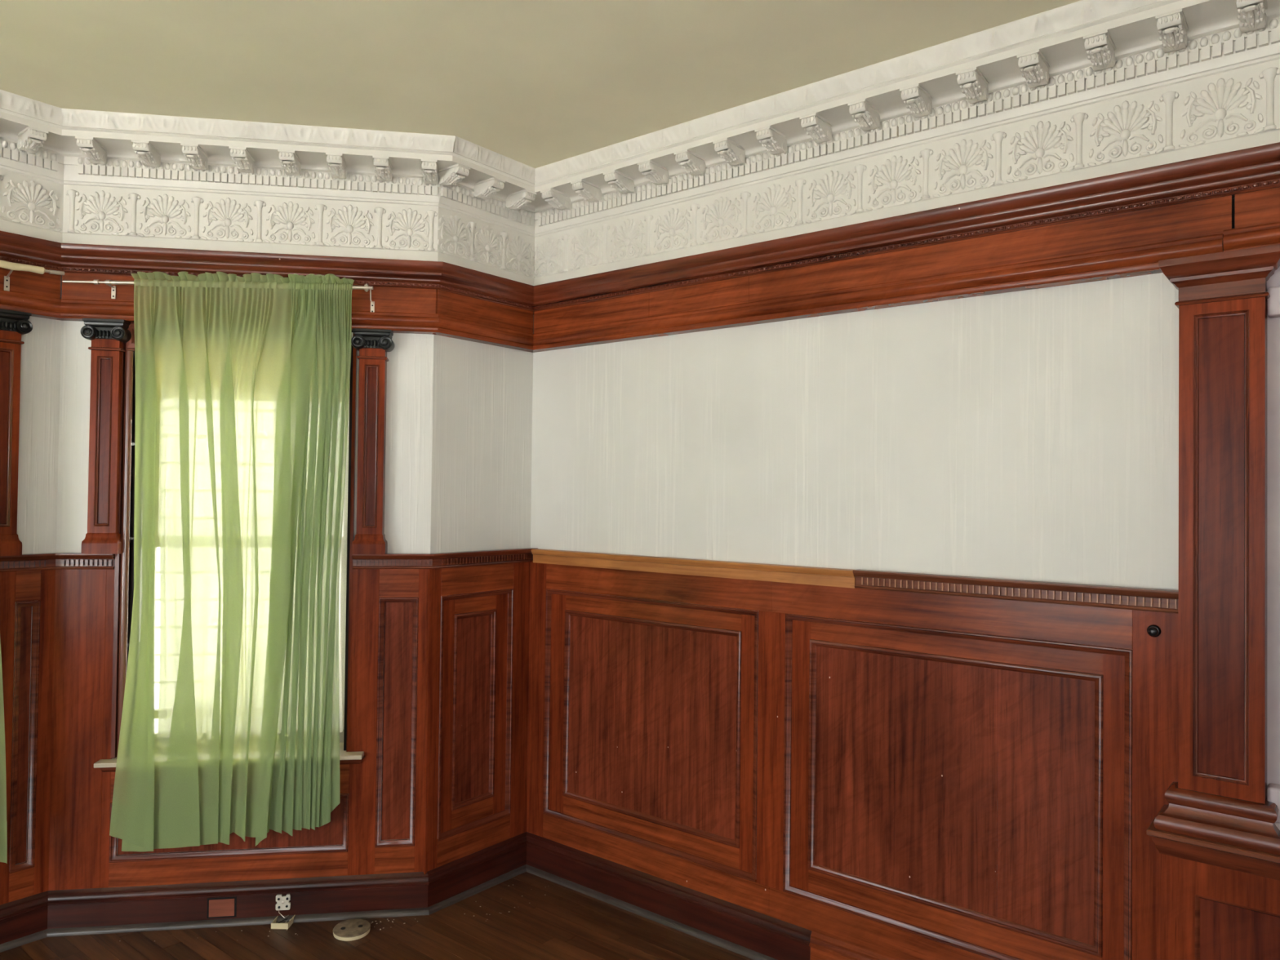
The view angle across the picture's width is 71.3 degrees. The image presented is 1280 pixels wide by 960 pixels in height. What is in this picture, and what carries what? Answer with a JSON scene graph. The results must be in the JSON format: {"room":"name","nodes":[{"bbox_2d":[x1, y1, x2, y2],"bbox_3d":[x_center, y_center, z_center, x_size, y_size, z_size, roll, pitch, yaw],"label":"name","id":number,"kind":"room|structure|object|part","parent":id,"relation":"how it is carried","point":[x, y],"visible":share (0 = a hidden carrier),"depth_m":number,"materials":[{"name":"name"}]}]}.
{"room":"empty dining room","nodes":[
{"label":"empty dining room","id":0,"kind":"room"},
{"bbox_2d":[0,275,62,905],"bbox_3d":[-3.610,0.141,1.554,0.274,2.925,4.900,0,-1,38],"label":"wall","id":1,"kind":"structure","parent":0,"point":[27,597],"depth_m":3.17,"materials":[{"name":"paint"}]},
{"bbox_2d":[0,308,32,555],"bbox_3d":[-2.201,-0.162,3.077,0.083,0.846,0.151,0,-1,38],"label":"pilaster","id":2,"kind":"object","parent":1,"relation":"attached to","point":[13,324],"visible":1,"depth_m":3.09,"materials":[{"name":"brown wood"}]},
{"bbox_3d":[-2.202,-0.146,3.077,0.003,0.596,0.033,0,-1,38],"label":"shaft panel","id":3,"kind":"part","parent":2,"relation":"part of","materials":[{"name":"brown wood"}]},
{"bbox_3d":[-2.196,-0.146,3.073,0.011,0.616,0.053,0,-1,38],"label":"panel moulding","id":4,"kind":"part","parent":2,"relation":"part of","materials":[{"name":"brown wood"}]},
{"bbox_3d":[-2.185,1.450,3.145,0.022,0.152,0.076,0,-1,38],"label":"rail","id":5,"kind":"part","parent":1,"relation":"part of","materials":[{"name":"brown wood"}]},
{"bbox_2d":[0,890,48,952],"bbox_3d":[-3.549,1.506,1.407,0.050,0.152,4.600,0,-1,38],"label":"baseboard","id":6,"kind":"structure","parent":1,"relation":"attached to","point":[24,921],"depth_m":3.13,"materials":[{"name":"brown wood"}]},
{"bbox_3d":[-3.542,1.571,1.392,0.020,0.021,4.588,0,-1,38],"label":"shoe moulding","id":7,"kind":"part","parent":6,"relation":"part of","materials":[{"name":"brown wood"}]},
{"bbox_3d":[-2.174,0.901,3.150,0.014,0.945,0.076,0,-1,38],"label":"moulding","id":8,"kind":"part","parent":1,"relation":"part of","materials":[{"name":"brown wood"}]},
{"bbox_3d":[-2.172,0.372,3.162,0.022,0.113,0.076,0,-1,38],"label":"rail","id":9,"kind":"part","parent":1,"relation":"part of","materials":[{"name":"brown wood"}]},
{"bbox_2d":[0,871,753,959],"bbox_3d":[-0.517,1.625,0.029,7.900,0.060,6.600,0,-1,38],"label":"floor","id":10,"kind":"structure","parent":0,"point":[564,923],"depth_m":3.19,"materials":[{"name":"brown wood"}]},
{"bbox_2d":[271,915,294,928],"bbox_3d":[-1.314,1.627,3.289,0.062,0.020,0.076,1,-1,0],"label":"box","id":11,"kind":"object","parent":10,"relation":"on","point":[286,925],"visible":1,"depth_m":3.25,"materials":[{"name":"beige"}]},
{"bbox_2d":[119,884,548,941],"bbox_3d":[-1.069,1.640,3.292,1.544,0.001,0.275,1,-1,-20],"label":"chips","id":12,"kind":"object","parent":10,"relation":"on","point":[513,884],"visible":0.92,"depth_m":3.32,"materials":[{"name":"beige plastic"}]},
{"bbox_2d":[333,918,370,941],"bbox_3d":[-1.044,1.630,3.231,0.129,0.023,0.130,0,-1,38],"label":"disc","id":13,"kind":"object","parent":10,"relation":"on","point":[353,929],"visible":1,"depth_m":3.21,"materials":[{"name":"beige wood"}]},
{"bbox_2d":[422,315,533,875],"bbox_3d":[-0.673,0.211,3.793,0.274,2.925,0.758,0,-1,38],"label":"wall","id":14,"kind":"structure","parent":0,"point":[477,748],"depth_m":3.62,"materials":[{"name":"paint"}]},
{"bbox_3d":[-0.759,0.923,3.495,0.010,0.909,0.060,0,-1,38],"label":"flat frame","id":15,"kind":"part","parent":14,"relation":"part of","materials":[{"name":"brown wood"}]},
{"bbox_3d":[-0.677,1.341,3.596,0.010,0.079,0.216,0,-1,38],"label":"flat frame","id":16,"kind":"part","parent":14,"relation":"part of","materials":[{"name":"brown wood"}]},
{"bbox_3d":[-0.671,1.474,3.594,0.022,0.152,0.382,0,-1,38],"label":"rail","id":17,"kind":"part","parent":14,"relation":"part of","materials":[{"name":"brown wood"}]},
{"bbox_3d":[-0.668,0.918,3.599,0.013,0.771,0.220,0,-1,38],"label":"moulding","id":18,"kind":"part","parent":14,"relation":"part of","materials":[{"name":"brown wood"}]},
{"bbox_3d":[-0.668,0.503,3.610,0.010,0.063,0.216,0,-1,38],"label":"flat frame","id":19,"kind":"part","parent":14,"relation":"part of","materials":[{"name":"brown wood"}]},
{"bbox_3d":[-0.660,0.926,3.599,0.014,0.945,0.382,0,-1,38],"label":"moulding","id":20,"kind":"part","parent":14,"relation":"part of","materials":[{"name":"brown wood"}]},
{"bbox_2d":[427,831,526,914],"bbox_3d":[-0.643,1.575,3.607,0.050,0.152,0.558,0,-1,38],"label":"baseboard","id":21,"kind":"structure","parent":14,"relation":"attached to","point":[452,882],"depth_m":3.58,"materials":[{"name":"brown wood"}]},
{"bbox_3d":[-0.641,1.640,3.585,0.020,0.021,0.528,0,-1,38],"label":"shoe moulding","id":22,"kind":"part","parent":21,"relation":"part of","materials":[{"name":"wood"}]},
{"bbox_3d":[-0.659,0.397,3.611,0.022,0.113,0.382,0,-1,38],"label":"rail","id":23,"kind":"part","parent":14,"relation":"part of","materials":[{"name":"brown wood"}]},
{"bbox_3d":[-0.584,0.928,3.715,0.010,0.909,0.070,0,-1,38],"label":"flat frame","id":24,"kind":"part","parent":14,"relation":"part of","materials":[{"name":"brown wood"}]},
{"bbox_2d":[0,0,1080,168],"bbox_3d":[-0.483,-1.360,0.077,7.900,0.100,6.600,0,-1,38],"label":"ceiling","id":25,"kind":"structure","parent":0,"point":[533,83],"depth_m":2.66,"materials":[{"name":"beige paint"}]},
{"bbox_2d":[0,0,1279,890],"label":"wall","id":26,"kind":"structure","parent":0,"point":[376,826],"depth_m":3.22,"materials":[{"name":"paint"}]},
{"bbox_2d":[0,259,64,291],"bbox_3d":[-2.301,-0.703,2.876,0.086,0.088,0.766,0,-1,38],"label":"curtain rod","id":27,"kind":"object","parent":26,"relation":"attached to","point":[6,264],"visible":1,"depth_m":3.07,"materials":[{"name":"silver metal"}]},
{"bbox_2d":[0,639,7,863],"bbox_3d":[-2.375,0.255,2.729,0.106,2.053,0.769,0,-1,38],"label":"sheer curtain","id":28,"kind":"object","parent":27,"relation":"hanging from","point":[3,824],"visible":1,"depth_m":3.00,"materials":[{"name":"green fabric"}]},
{"bbox_2d":[80,318,131,554],"bbox_3d":[-1.941,-0.157,3.234,0.151,0.846,0.083,1,-1,-9],"label":"pilaster","id":29,"kind":"object","parent":26,"relation":"attached to","point":[107,336],"visible":1,"depth_m":3.23,"materials":[{"name":"brown wood"}]},
{"bbox_3d":[-1.940,-0.141,3.227,0.053,0.616,0.011,1,-1,-9],"label":"panel moulding","id":30,"kind":"part","parent":29,"relation":"part of","materials":[{"name":"brown wood"}]},
{"bbox_3d":[-1.941,-0.141,3.234,0.033,0.596,0.003,1,-1,-9],"label":"shaft panel","id":31,"kind":"part","parent":29,"relation":"part of","materials":[{"name":"brown wood"}]},
{"bbox_2d":[128,539,133,644],"bbox_3d":[-1.882,0.414,3.339,0.010,0.385,0.098,1,-1,-9],"label":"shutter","id":32,"kind":"object","parent":26,"relation":"attached to","point":[131,541],"depth_m":3.29,"materials":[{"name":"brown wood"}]},
{"bbox_2d":[131,444,134,537],"bbox_3d":[-1.878,0.042,3.345,0.010,0.340,0.098,1,-1,-9],"label":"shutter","id":33,"kind":"object","parent":26,"relation":"attached to","point":[132,446],"depth_m":3.30,"materials":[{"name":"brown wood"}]},
{"bbox_2d":[133,364,135,442],"bbox_3d":[-1.874,-0.303,3.350,0.010,0.330,0.098,1,-1,-9],"label":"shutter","id":34,"kind":"object","parent":26,"relation":"attached to","point":[134,366],"depth_m":3.30,"materials":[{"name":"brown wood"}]},
{"bbox_2d":[62,279,374,311],"bbox_3d":[-1.524,-0.686,3.264,1.063,0.099,0.069,1,-1,-9],"label":"curtain rod","id":35,"kind":"object","parent":26,"relation":"attached to","point":[95,282],"visible":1,"depth_m":3.19,"materials":[{"name":"silver metal"}]},
{"bbox_2d":[109,271,320,851],"bbox_3d":[-1.525,0.285,3.219,0.690,2.089,0.061,1,-1,-7],"label":"sheer curtain","id":36,"kind":"object","parent":35,"relation":"hanging from","point":[224,369],"visible":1,"depth_m":3.22,"materials":[{"name":"green fabric"}]},
{"bbox_2d":[269,273,354,835],"bbox_3d":[-1.211,0.271,3.272,0.286,2.058,0.062,1,-1,-7],"label":"sheer curtain","id":37,"kind":"object","parent":35,"relation":"hanging from","point":[305,784],"visible":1,"depth_m":3.29,"materials":[{"name":"green fabric"}]},
{"bbox_3d":[-1.515,1.465,3.306,0.835,0.142,0.022,1,-1,-9],"label":"rail","id":38,"kind":"part","parent":26,"relation":"part of","materials":[{"name":"brown wood"}]},
{"bbox_3d":[-1.512,1.285,3.303,0.835,0.217,0.015,1,-1,-9],"label":"moulding","id":39,"kind":"part","parent":26,"relation":"part of","materials":[{"name":"brown wood"}]},
{"bbox_2d":[93,322,364,772],"bbox_3d":[-1.507,0.244,3.425,0.934,1.643,0.324,1,-1,-9],"label":"window","id":40,"kind":"structure","parent":26,"relation":"attached to","point":[124,562],"depth_m":3.27,"materials":[{"name":"brown wood"}]},
{"bbox_3d":[-1.499,1.050,3.298,0.934,0.028,0.054,1,-1,-9],"label":"stool moulding","id":41,"kind":"part","parent":40,"relation":"part of","materials":[{"name":"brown wood"}]},
{"bbox_3d":[-1.527,1.042,3.448,0.775,0.032,0.250,1,-1,-9],"label":"sill","id":42,"kind":"part","parent":40,"relation":"part of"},
{"bbox_3d":[-1.525,0.626,3.472,0.775,0.799,0.035,1,-1,-9],"label":"sash","id":43,"kind":"part","parent":40,"relation":"part of","materials":[{"name":"beige paint"}]},
{"bbox_3d":[-1.417,-0.554,3.358,0.454,0.026,0.489,0,-1,38],"label":"rod","id":44,"kind":"object","parent":40,"relation":"attached to","visible":0},
{"bbox_2d":[338,382,350,732],"bbox_3d":[-1.442,0.217,3.368,0.703,1.531,0.042,1,-1,-9],"label":"lace curtain","id":45,"kind":"object","parent":44,"relation":"hanging from","point":[343,567],"visible":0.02,"depth_m":3.42,"materials":[{"name":"fabric"}]},
{"bbox_3d":[-1.511,1.106,3.312,0.835,0.141,0.022,1,-1,-9],"label":"rail","id":46,"kind":"part","parent":26,"relation":"part of","materials":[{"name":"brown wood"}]},
{"bbox_2d":[46,871,429,937],"bbox_3d":[-1.467,1.560,3.298,1.348,0.152,0.050,1,-1,-9],"label":"baseboard","id":47,"kind":"structure","parent":26,"relation":"attached to","point":[107,910],"depth_m":3.28,"materials":[{"name":"red wood"}]},
{"bbox_3d":[-1.460,1.626,3.283,1.337,0.021,0.020,1,-1,-9],"label":"shoe moulding","id":48,"kind":"part","parent":47,"relation":"part of","materials":[{"name":"brown wood"}]},
{"bbox_2d":[275,893,290,910],"bbox_3d":[-1.323,1.565,3.306,0.051,0.056,0.011,1,-1,-9],"label":"backplate","id":49,"kind":"object","parent":47,"relation":"attached to","point":[282,902],"visible":1,"depth_m":3.30,"materials":[{"name":"beige plastic"}]},
{"bbox_2d":[351,328,394,554],"bbox_3d":[-1.017,-0.144,3.374,0.151,0.846,0.083,1,-1,-9],"label":"pilaster","id":50,"kind":"object","parent":26,"relation":"attached to","point":[373,345],"visible":1,"depth_m":3.37,"materials":[{"name":"brown wood"}]},
{"bbox_3d":[-1.017,-0.128,3.373,0.033,0.596,0.003,1,-1,-9],"label":"shaft panel","id":51,"kind":"part","parent":50,"relation":"part of","materials":[{"name":"brown wood"}]},
{"bbox_3d":[-1.016,-0.128,3.366,0.053,0.616,0.011,1,-1,-9],"label":"panel moulding","id":52,"kind":"part","parent":50,"relation":"part of","materials":[{"name":"brown wood"}]},
{"bbox_3d":[-0.933,1.468,3.394,0.147,0.152,0.022,1,-1,-9],"label":"rail","id":53,"kind":"part","parent":26,"relation":"part of","materials":[{"name":"brown wood"}]},
{"bbox_3d":[-0.926,0.919,3.397,0.147,0.945,0.015,1,-1,-9],"label":"moulding","id":54,"kind":"part","parent":26,"relation":"part of","materials":[{"name":"brown wood"}]},
{"bbox_3d":[-0.920,0.391,3.411,0.147,0.113,0.022,1,-1,-9],"label":"rail","id":55,"kind":"part","parent":26,"relation":"part of","materials":[{"name":"brown wood"}]},
{"bbox_3d":[0.136,-1.237,2.579,5.435,0.052,1.829,0,-1,11],"label":"carved crown","id":56,"kind":"part","parent":26,"relation":"part of","materials":[{"name":"white paint"}]},
{"bbox_3d":[-2.068,-0.636,2.067,6.834,0.071,2.247,1,-1,-22],"label":"moulding","id":57,"kind":"part","parent":26,"relation":"part of","materials":[{"name":"brown wood"}]},
{"bbox_3d":[2.813,-0.600,1.228,3.374,0.071,0.067,0,-1,38],"label":"moulding","id":58,"kind":"part","parent":26,"relation":"part of","materials":[{"name":"brown wood"}]},
{"bbox_2d":[526,272,1279,959],"bbox_3d":[2.024,0.213,2.022,6.200,2.925,0.274,0,-1,38],"label":"wall","id":59,"kind":"structure","parent":0,"point":[894,775],"depth_m":2.85,"materials":[{"name":"paint"}]},
{"bbox_3d":[-0.344,0.932,3.736,0.087,0.909,0.010,0,-1,38],"label":"flat frame","id":60,"kind":"part","parent":59,"relation":"part of","materials":[{"name":"brown wood"}]},
{"bbox_3d":[0.006,0.931,3.442,1.037,0.945,0.014,0,-1,38],"label":"moulding","id":61,"kind":"part","parent":59,"relation":"part of","materials":[{"name":"brown wood"}]},
{"bbox_3d":[0.020,1.346,3.436,0.855,0.079,0.010,0,-1,38],"label":"flat frame","id":62,"kind":"part","parent":59,"relation":"part of","materials":[{"name":"brown wood"}]},
{"bbox_3d":[0.021,0.924,3.439,0.859,0.769,0.013,0,-1,38],"label":"moulding","id":63,"kind":"part","parent":59,"relation":"part of","materials":[{"name":"brown wood"}]},
{"bbox_3d":[0.030,0.509,3.450,0.855,0.065,0.010,0,-1,38],"label":"flat frame","id":64,"kind":"part","parent":59,"relation":"part of","materials":[{"name":"brown wood"}]},
{"bbox_3d":[0.025,1.479,3.421,1.090,0.152,0.022,0,-1,38],"label":"rail","id":65,"kind":"part","parent":59,"relation":"part of","materials":[{"name":"brown wood"}]},
{"bbox_3d":[0.037,0.402,3.439,1.090,0.113,0.022,0,-1,38],"label":"rail","id":66,"kind":"part","parent":59,"relation":"part of","materials":[{"name":"brown wood"}]},
{"bbox_2d":[531,548,855,588],"bbox_3d":[0.125,0.324,3.359,1.474,0.059,0.040,0,-1,38],"label":"trim","id":67,"kind":"structure","parent":59,"relation":"attached to","point":[824,576],"depth_m":3.26,"materials":[{"name":"brown wood"}]},
{"bbox_2d":[525,831,894,959],"bbox_3d":[0.439,1.578,3.072,2.410,0.152,0.050,0,-1,38],"label":"baseboard","id":68,"kind":"structure","parent":59,"relation":"attached to","point":[742,931],"depth_m":3.27,"materials":[{"name":"brown wood"}]},
{"bbox_3d":[0.034,1.644,3.373,1.342,0.021,0.020,0,-1,38],"label":"shoe moulding","id":69,"kind":"part","parent":68,"relation":"part of","materials":[{"name":"wood"}]},
{"bbox_3d":[0.383,0.931,3.158,0.059,0.909,0.010,0,-1,38],"label":"flat frame","id":70,"kind":"part","parent":59,"relation":"part of","materials":[{"name":"brown wood"}]},
{"bbox_3d":[0.546,0.930,3.029,0.072,0.909,0.010,0,-1,38],"label":"flat frame","id":71,"kind":"part","parent":59,"relation":"part of","materials":[{"name":"brown wood"}]},
{"bbox_3d":[0.886,1.478,2.737,1.110,0.152,0.022,0,-1,38],"label":"rail","id":72,"kind":"part","parent":59,"relation":"part of","materials":[{"name":"brown wood"}]},
{"bbox_3d":[0.898,0.401,2.754,1.110,0.113,0.022,0,-1,38],"label":"rail","id":73,"kind":"part","parent":59,"relation":"part of","materials":[{"name":"brown wood"}]},
{"bbox_3d":[0.918,1.345,2.722,0.891,0.079,0.010,0,-1,38],"label":"flat frame","id":74,"kind":"part","parent":59,"relation":"part of","materials":[{"name":"brown wood"}]},
{"bbox_3d":[0.919,0.922,2.725,0.895,0.771,0.013,0,-1,38],"label":"moulding","id":75,"kind":"part","parent":59,"relation":"part of","materials":[{"name":"brown wood"}]},
{"bbox_3d":[0.927,0.507,2.736,0.891,0.063,0.010,0,-1,38],"label":"flat frame","id":76,"kind":"part","parent":59,"relation":"part of","materials":[{"name":"brown wood"}]},
{"bbox_3d":[0.909,0.930,2.724,1.056,0.945,0.014,0,-1,38],"label":"moulding","id":77,"kind":"part","parent":59,"relation":"part of","materials":[{"name":"brown wood"}]},
{"bbox_2d":[853,568,1178,613],"bbox_3d":[1.057,0.321,2.614,0.910,0.059,0.046,0,-1,38],"label":"trim","id":78,"kind":"structure","parent":59,"relation":"attached to","point":[1157,600],"depth_m":2.56,"materials":[{"name":"brown wood"}]},
{"bbox_3d":[1.294,0.930,2.434,0.057,0.909,0.010,0,-1,38],"label":"flat frame","id":79,"kind":"part","parent":59,"relation":"part of","materials":[{"name":"brown wood"}]},
{"bbox_2d":[1146,624,1161,637],"bbox_3d":[1.357,0.401,2.358,0.033,0.033,0.026,0,-1,38],"label":"handle","id":80,"kind":"object","parent":59,"relation":"attached to","point":[1153,630],"visible":1,"depth_m":2.35,"materials":[{"name":"brown metal"}]},
{"bbox_3d":[1.355,0.400,2.356,0.024,0.024,0.020,0,-1,38],"label":"knob","id":81,"kind":"part","parent":80,"relation":"part of","materials":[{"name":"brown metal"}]},
{"bbox_2d":[1146,244,1279,959],"bbox_3d":[1.571,0.543,2.139,0.604,2.218,0.141,0,-1,38],"label":"pilaster","id":82,"kind":"object","parent":59,"relation":"attached to","point":[1216,838],"visible":1,"depth_m":2.22,"materials":[{"name":"brown wood"}]},
{"bbox_2d":[1146,817,1279,863],"bbox_3d":[1.567,0.897,2.133,0.604,0.015,0.141,0,-1,38],"label":"molding","id":83,"kind":"structure","parent":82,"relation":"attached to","point":[1252,853],"depth_m":2.18,"materials":[{"name":"brown wood"}]},
{"bbox_3d":[1.570,0.927,2.136,0.586,0.046,0.132,0,-1,38],"label":"pedestal moulding","id":84,"kind":"part","parent":82,"relation":"part of","materials":[{"name":"brown wood"}]},
{"bbox_3d":[1.455,0.164,2.234,0.118,1.171,0.011,0,-1,38],"label":"panel moulding","id":85,"kind":"part","parent":82,"relation":"part of","materials":[{"name":"brown wood"}]},
{"bbox_3d":[1.459,0.164,2.239,0.098,1.151,0.003,0,-1,38],"label":"shaft panel","id":86,"kind":"part","parent":82,"relation":"part of","materials":[{"name":"brown wood"}]},
{"bbox_3d":[1.540,1.242,2.098,0.400,0.420,0.010,0,-1,38],"label":"panel moulding","id":87,"kind":"part","parent":82,"relation":"part of","materials":[{"name":"brown wood"}]},
{"bbox_3d":[1.543,1.241,2.102,0.382,0.401,0.002,0,-1,38],"label":"pedestal panel","id":88,"kind":"part","parent":82,"relation":"part of","materials":[{"name":"brown wood"}]}
]}

